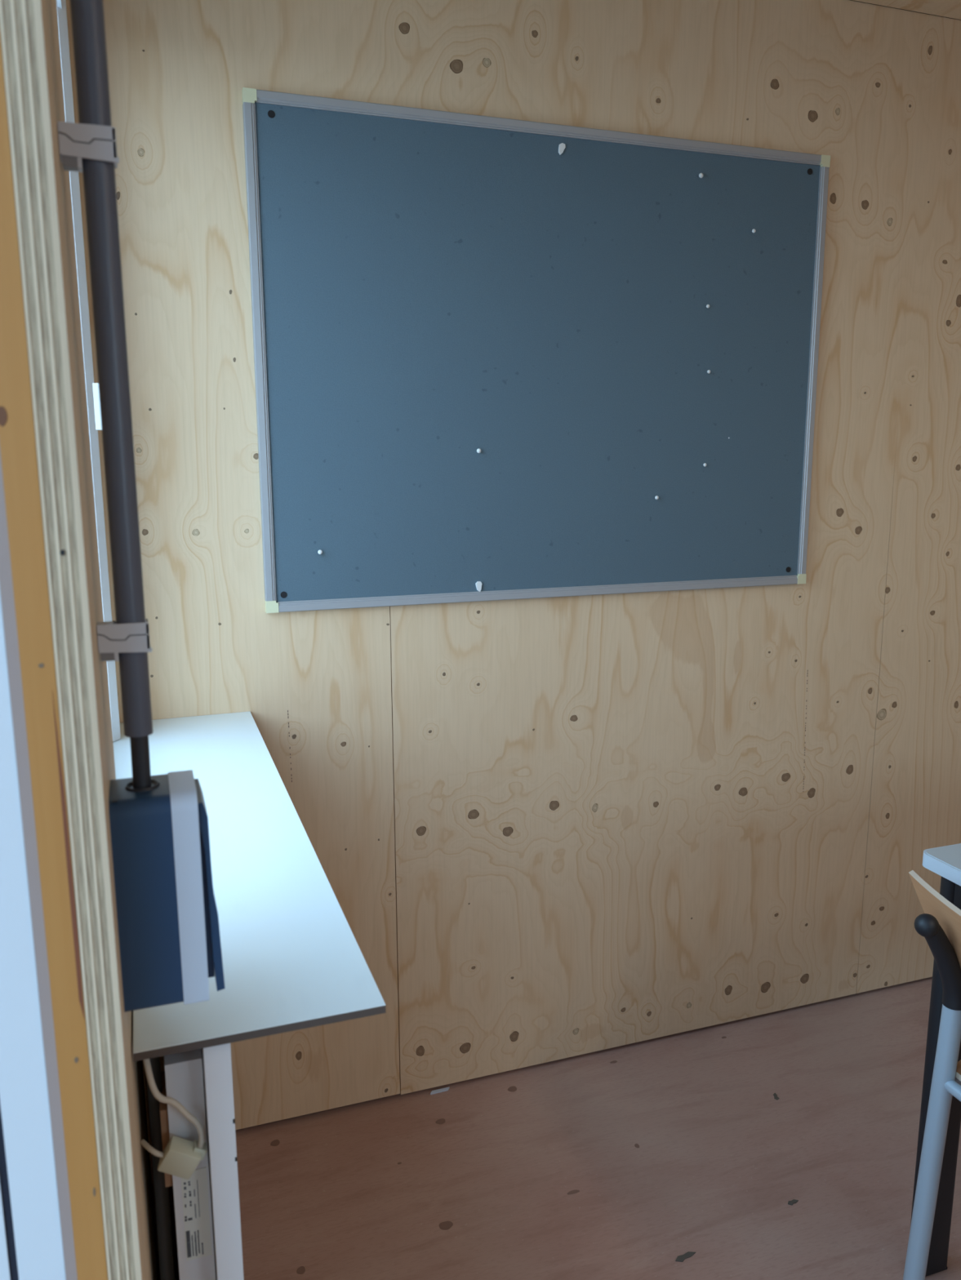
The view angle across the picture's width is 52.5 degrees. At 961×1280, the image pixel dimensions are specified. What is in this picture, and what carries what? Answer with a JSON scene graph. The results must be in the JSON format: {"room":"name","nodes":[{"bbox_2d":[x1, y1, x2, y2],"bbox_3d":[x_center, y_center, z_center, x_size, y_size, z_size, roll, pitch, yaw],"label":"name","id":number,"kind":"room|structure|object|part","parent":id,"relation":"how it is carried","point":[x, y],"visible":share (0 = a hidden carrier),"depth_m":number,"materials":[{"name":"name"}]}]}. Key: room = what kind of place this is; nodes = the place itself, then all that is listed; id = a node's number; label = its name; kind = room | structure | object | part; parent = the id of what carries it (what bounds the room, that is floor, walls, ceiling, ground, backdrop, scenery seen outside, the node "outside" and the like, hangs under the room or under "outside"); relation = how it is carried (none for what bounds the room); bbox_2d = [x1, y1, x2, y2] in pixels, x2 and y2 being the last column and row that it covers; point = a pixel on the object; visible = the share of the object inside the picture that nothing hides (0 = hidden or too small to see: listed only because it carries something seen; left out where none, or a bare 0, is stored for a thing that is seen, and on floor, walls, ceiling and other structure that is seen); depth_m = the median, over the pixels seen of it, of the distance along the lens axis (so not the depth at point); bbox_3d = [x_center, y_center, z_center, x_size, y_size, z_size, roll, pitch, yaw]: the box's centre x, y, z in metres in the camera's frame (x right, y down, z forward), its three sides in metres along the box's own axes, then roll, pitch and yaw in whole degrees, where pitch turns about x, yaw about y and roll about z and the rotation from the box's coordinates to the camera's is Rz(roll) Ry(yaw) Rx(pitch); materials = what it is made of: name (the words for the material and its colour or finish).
{"room":"small office","nodes":[
{"label":"small office","id":0,"kind":"room"},
{"bbox_2d":[0,0,157,1279],"bbox_3d":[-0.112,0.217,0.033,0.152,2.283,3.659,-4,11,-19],"label":"door frame","id":1,"kind":"structure","parent":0,"point":[51,591],"depth_m":0.63,"materials":[{"name":"brown wood"}]},
{"bbox_2d":[0,592,66,1279],"bbox_3d":[-0.237,0.225,0.375,0.067,2.143,0.995,-4,11,-19],"label":"door","id":2,"kind":"structure","parent":1,"relation":"in","point":[31,1244],"depth_m":0.66,"materials":[{"name":"white plastic"}]},
{"bbox_3d":[-0.380,0.160,0.726,0.032,2.143,0.218,-4,11,-19],"label":"frame","id":3,"kind":"part","parent":2,"relation":"part of","materials":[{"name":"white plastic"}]},
{"bbox_2d":[57,121,119,172],"bbox_3d":[-0.262,-0.328,0.654,0.037,0.027,0.025,-4,11,-19],"label":"clip","id":4,"kind":"object","parent":1,"relation":"attached to","point":[77,141],"visible":1,"depth_m":0.64,"materials":[{"name":"grey plastic"}]},
{"bbox_2d":[56,0,120,741],"bbox_3d":[-0.511,-0.345,1.179,0.074,1.191,0.865,-4,11,-19],"label":"window","id":5,"kind":"structure","parent":1,"relation":"in","point":[92,388],"depth_m":1.54,"materials":[{"name":"white plastic"}]},
{"bbox_3d":[-0.594,-0.362,1.516,0.010,0.070,0.030,-4,11,-19],"label":"handle","id":6,"kind":"part","parent":5,"relation":"part of","materials":[{"name":"white plastic"}]},
{"bbox_2d":[70,0,153,737],"bbox_3d":[-0.258,-0.483,0.627,0.020,1.125,0.020,-4,11,-19],"label":"conduit pipe","id":7,"kind":"object","parent":1,"relation":"attached to","point":[87,16],"visible":1,"depth_m":0.67,"materials":[{"name":"grey plastic"}]},
{"bbox_2d":[96,618,152,661],"bbox_3d":[-0.261,0.000,0.716,0.037,0.027,0.025,-4,11,-19],"label":"clip","id":8,"kind":"object","parent":1,"relation":"attached to","point":[113,638],"visible":1,"depth_m":0.70,"materials":[{"name":"grey plastic"}]},
{"bbox_3d":[-0.340,0.750,1.024,0.010,0.872,0.093,-4,11,-19],"label":"plywood panel","id":9,"kind":"part","parent":1,"relation":"part of","materials":[{"name":"brown wood"}]},
{"bbox_2d":[108,769,225,1012],"bbox_3d":[-0.243,0.190,0.757,0.074,0.167,0.072,-4,11,-19],"label":"switch box","id":10,"kind":"object","parent":1,"relation":"attached to","point":[170,945],"visible":0.98,"depth_m":0.72,"materials":[{"name":"blue plastic"}]},
{"bbox_2d":[129,735,151,789],"bbox_3d":[-0.256,0.061,0.728,0.014,0.126,0.014,-4,11,-19],"label":"cable","id":11,"kind":"object","parent":10,"relation":"attached to","point":[140,746],"visible":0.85,"depth_m":0.73,"materials":[{"name":"grey plastic"}]},
{"bbox_3d":[-0.229,0.190,0.762,0.019,0.166,0.072,-4,11,-19],"label":"frame","id":12,"kind":"part","parent":10,"relation":"part of","materials":[{"name":"white plastic"}]},
{"bbox_2d":[66,0,960,1145],"bbox_3d":[0.668,-0.227,2.222,3.100,2.423,0.080,-4,11,-19],"label":"wall","id":13,"kind":"structure","parent":0,"point":[544,829],"depth_m":2.07,"materials":[{"name":"brown wood"}]},
{"bbox_3d":[-0.450,-0.121,1.811,0.571,2.271,0.019,-4,11,-19],"label":"plywood panel","id":14,"kind":"part","parent":13,"relation":"part of","materials":[{"name":"brown wood"}]},
{"bbox_2d":[241,87,830,613],"bbox_3d":[0.164,-0.532,1.933,1.200,0.900,0.018,-4,11,-19],"label":"notice board","id":15,"kind":"object","parent":13,"relation":"attached to","point":[430,289],"visible":1,"depth_m":1.90,"materials":[{"name":"fabric"}]},
{"bbox_3d":[-0.394,-0.494,1.743,0.020,0.855,0.017,-4,11,-19],"label":"frame rail","id":16,"kind":"part","parent":15,"relation":"part of","materials":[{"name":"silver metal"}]},
{"bbox_2d":[475,581,482,591],"bbox_3d":[-0.003,-0.107,1.949,0.013,0.021,0.004,-4,11,-19],"label":"plug","id":17,"kind":"object","parent":15,"relation":"attached to","point":[478,584],"visible":1,"depth_m":1.95,"materials":[{"name":"white plastic"}]},
{"bbox_3d":[0.166,-0.100,2.015,1.155,0.020,0.017,-4,11,-19],"label":"frame rail","id":18,"kind":"part","parent":15,"relation":"part of","materials":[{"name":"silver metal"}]},
{"bbox_3d":[0.162,-0.965,1.853,1.155,0.020,0.017,-4,11,-19],"label":"frame rail","id":19,"kind":"part","parent":15,"relation":"part of","materials":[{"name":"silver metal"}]},
{"bbox_2d":[558,142,565,155],"bbox_3d":[0.155,-0.933,1.852,0.013,0.021,0.004,-4,11,-19],"label":"plug","id":20,"kind":"object","parent":15,"relation":"attached to","point":[562,146],"visible":1,"depth_m":1.85,"materials":[{"name":"white plastic"}]},
{"bbox_3d":[0.721,-0.571,2.125,0.020,0.855,0.017,-4,11,-19],"label":"frame rail","id":21,"kind":"part","parent":15,"relation":"part of","materials":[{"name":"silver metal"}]},
{"bbox_3d":[0.386,-0.176,2.098,1.200,2.274,0.019,-4,11,-19],"label":"plywood panel","id":22,"kind":"part","parent":13,"relation":"part of","materials":[{"name":"brown wood"}]},
{"bbox_3d":[1.519,-0.254,2.486,1.201,2.274,0.019,-4,11,-19],"label":"plywood panel","id":23,"kind":"part","parent":13,"relation":"part of","materials":[{"name":"brown wood"}]},
{"bbox_2d":[150,977,960,1279],"bbox_3d":[1.289,1.266,0.710,3.100,0.040,3.750,-4,11,-19],"label":"floor","id":24,"kind":"structure","parent":0,"point":[621,1162],"depth_m":1.90,"materials":[{"name":"brown wood"}]},
{"bbox_2d":[146,1056,174,1279],"bbox_3d":[-0.292,0.765,0.945,0.013,0.872,0.014,-4,11,-19],"label":"pipe","id":25,"kind":"object","parent":24,"relation":"on","point":[162,1199],"visible":0.51,"depth_m":0.89,"materials":[{"name":"grey"}]},
{"bbox_2d":[164,1048,215,1279],"bbox_3d":[-0.402,0.706,1.334,0.031,0.845,0.883,-4,11,-19],"label":"heater","id":26,"kind":"object","parent":24,"relation":"on","point":[183,1070],"visible":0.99,"depth_m":0.87,"materials":[{"name":"white metal"}]},
{"bbox_2d":[160,1071,173,1186],"bbox_3d":[-0.286,0.444,0.887,0.006,0.076,0.058,-4,11,-19],"label":"wood offcut","id":27,"kind":"object","parent":26,"relation":"attached to","point":[163,1107],"visible":0.64,"depth_m":0.86,"materials":[{"name":"brown"}]},
{"bbox_2d":[200,1043,244,1279],"bbox_3d":[-0.393,0.678,1.386,0.022,0.880,1.042,-4,11,-19],"label":"table leg","id":28,"kind":"object","parent":24,"relation":"on","point":[216,1060],"visible":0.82,"depth_m":0.84,"materials":[{"name":"white metal"}]},
{"bbox_2d":[113,711,386,1061],"bbox_3d":[-0.384,0.246,1.314,0.261,0.020,1.072,-4,11,-19],"label":"countertop","id":29,"kind":"structure","parent":28,"relation":"on","point":[292,959],"depth_m":1.03,"materials":[{"name":"white laminate"}]},
{"bbox_2d":[142,1058,204,1148],"bbox_3d":[-0.263,0.393,0.833,0.048,0.110,0.012,-2,11,-8],"label":"cable","id":30,"kind":"object","parent":29,"relation":"hanging from","point":[152,1084],"visible":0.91,"depth_m":0.83,"materials":[{"name":"beige plastic"}]},
{"bbox_2d":[157,1135,207,1179],"bbox_3d":[-0.259,0.450,0.847,0.042,0.038,0.020,-2,11,-11],"label":"junction box","id":31,"kind":"object","parent":30,"relation":"hanging from","point":[181,1157],"visible":1,"depth_m":0.84,"materials":[{"name":"beige plastic"}]},
{"bbox_2d":[140,1139,164,1158],"bbox_3d":[-0.283,0.442,0.843,0.028,0.011,0.010,4,11,20],"label":"cable","id":32,"kind":"object","parent":31,"relation":"attached to","point":[146,1145],"visible":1,"depth_m":0.84,"materials":[{"name":"beige plastic"}]},
{"bbox_2d":[430,1086,449,1094],"bbox_3d":[-0.088,0.984,2.127,0.046,0.004,0.007,-4,11,-19],"label":"flake","id":33,"kind":"object","parent":24,"relation":"on","point":[438,1091],"visible":1,"depth_m":2.13,"materials":[{"name":"white plastic"}]},
{"bbox_2d":[675,1251,695,1262],"bbox_3d":[0.354,1.066,1.687,0.043,0.001,0.013,-7,13,-33],"label":"leaf fragment","id":34,"kind":"object","parent":24,"relation":"on","point":[681,1258],"visible":1,"depth_m":1.68,"materials":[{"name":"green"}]},
{"bbox_2d":[773,1093,778,1100],"bbox_3d":[0.637,0.986,2.106,0.010,0.001,0.023,-1,11,-6],"label":"leaf fragment","id":35,"kind":"object","parent":24,"relation":"on","point":[775,1095],"visible":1,"depth_m":2.10,"materials":[{"name":"brown"}]},
{"bbox_2d":[787,1199,798,1204],"bbox_3d":[0.579,1.042,1.807,0.024,0.001,0.011,-4,11,-19],"label":"leaf fragment","id":36,"kind":"object","parent":24,"relation":"on","point":[793,1201],"visible":1,"depth_m":1.81,"materials":[{"name":"brown"}]},
{"bbox_2d":[902,870,960,1279],"bbox_3d":[0.902,0.751,1.355,0.466,0.740,0.544,-4,11,-19],"label":"chair","id":37,"kind":"object","parent":24,"relation":"on","point":[940,924],"visible":1,"depth_m":1.44,"materials":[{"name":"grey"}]},
{"bbox_3d":[0.636,0.407,1.391,0.033,0.033,0.033,-4,11,-19],"label":"knob","id":38,"kind":"part","parent":37,"relation":"part of","materials":[{"name":"black plastic"}]},
{"bbox_3d":[0.682,0.803,1.481,0.066,0.570,0.030,-4,11,-19],"label":"leg","id":39,"kind":"part","parent":37,"relation":"part of","materials":[{"name":"blue"}]},
{"bbox_3d":[0.735,0.474,1.244,0.085,0.154,0.544,-4,11,-19],"label":"backrest","id":40,"kind":"part","parent":37,"relation":"part of","materials":[{"name":"brown wood"}]},
{"bbox_3d":[0.672,0.468,1.415,0.090,0.145,0.034,-4,11,-19],"label":"post","id":41,"kind":"part","parent":37,"relation":"part of","materials":[{"name":"black"}]},
{"bbox_3d":[0.750,0.689,1.290,0.019,0.019,0.372,-4,11,-19],"label":"rail","id":42,"kind":"part","parent":37,"relation":"part of","materials":[{"name":"blue"}]},
{"bbox_3d":[0.876,0.856,1.559,0.392,0.442,0.025,-4,11,-19],"label":"rail","id":43,"kind":"part","parent":37,"relation":"part of","materials":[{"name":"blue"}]},
{"bbox_3d":[0.937,0.674,1.353,0.370,0.034,0.400,-4,11,-19],"label":"seat","id":44,"kind":"part","parent":37,"relation":"part of","materials":[{"name":"brown wood"}]},
{"bbox_2d":[909,843,960,1276],"bbox_3d":[1.423,0.714,1.538,1.301,0.740,0.648,-4,11,-19],"label":"desk","id":45,"kind":"object","parent":24,"relation":"on","point":[944,861],"visible":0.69,"depth_m":1.59,"materials":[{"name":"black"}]},
{"bbox_2d":[853,0,960,19],"bbox_3d":[1.279,-1.037,0.279,3.100,0.080,3.750,-4,11,-19],"label":"ceiling","id":46,"kind":"structure","parent":0,"point":[945,8],"depth_m":2.04,"materials":[{"name":"brown wood"}]}
]}

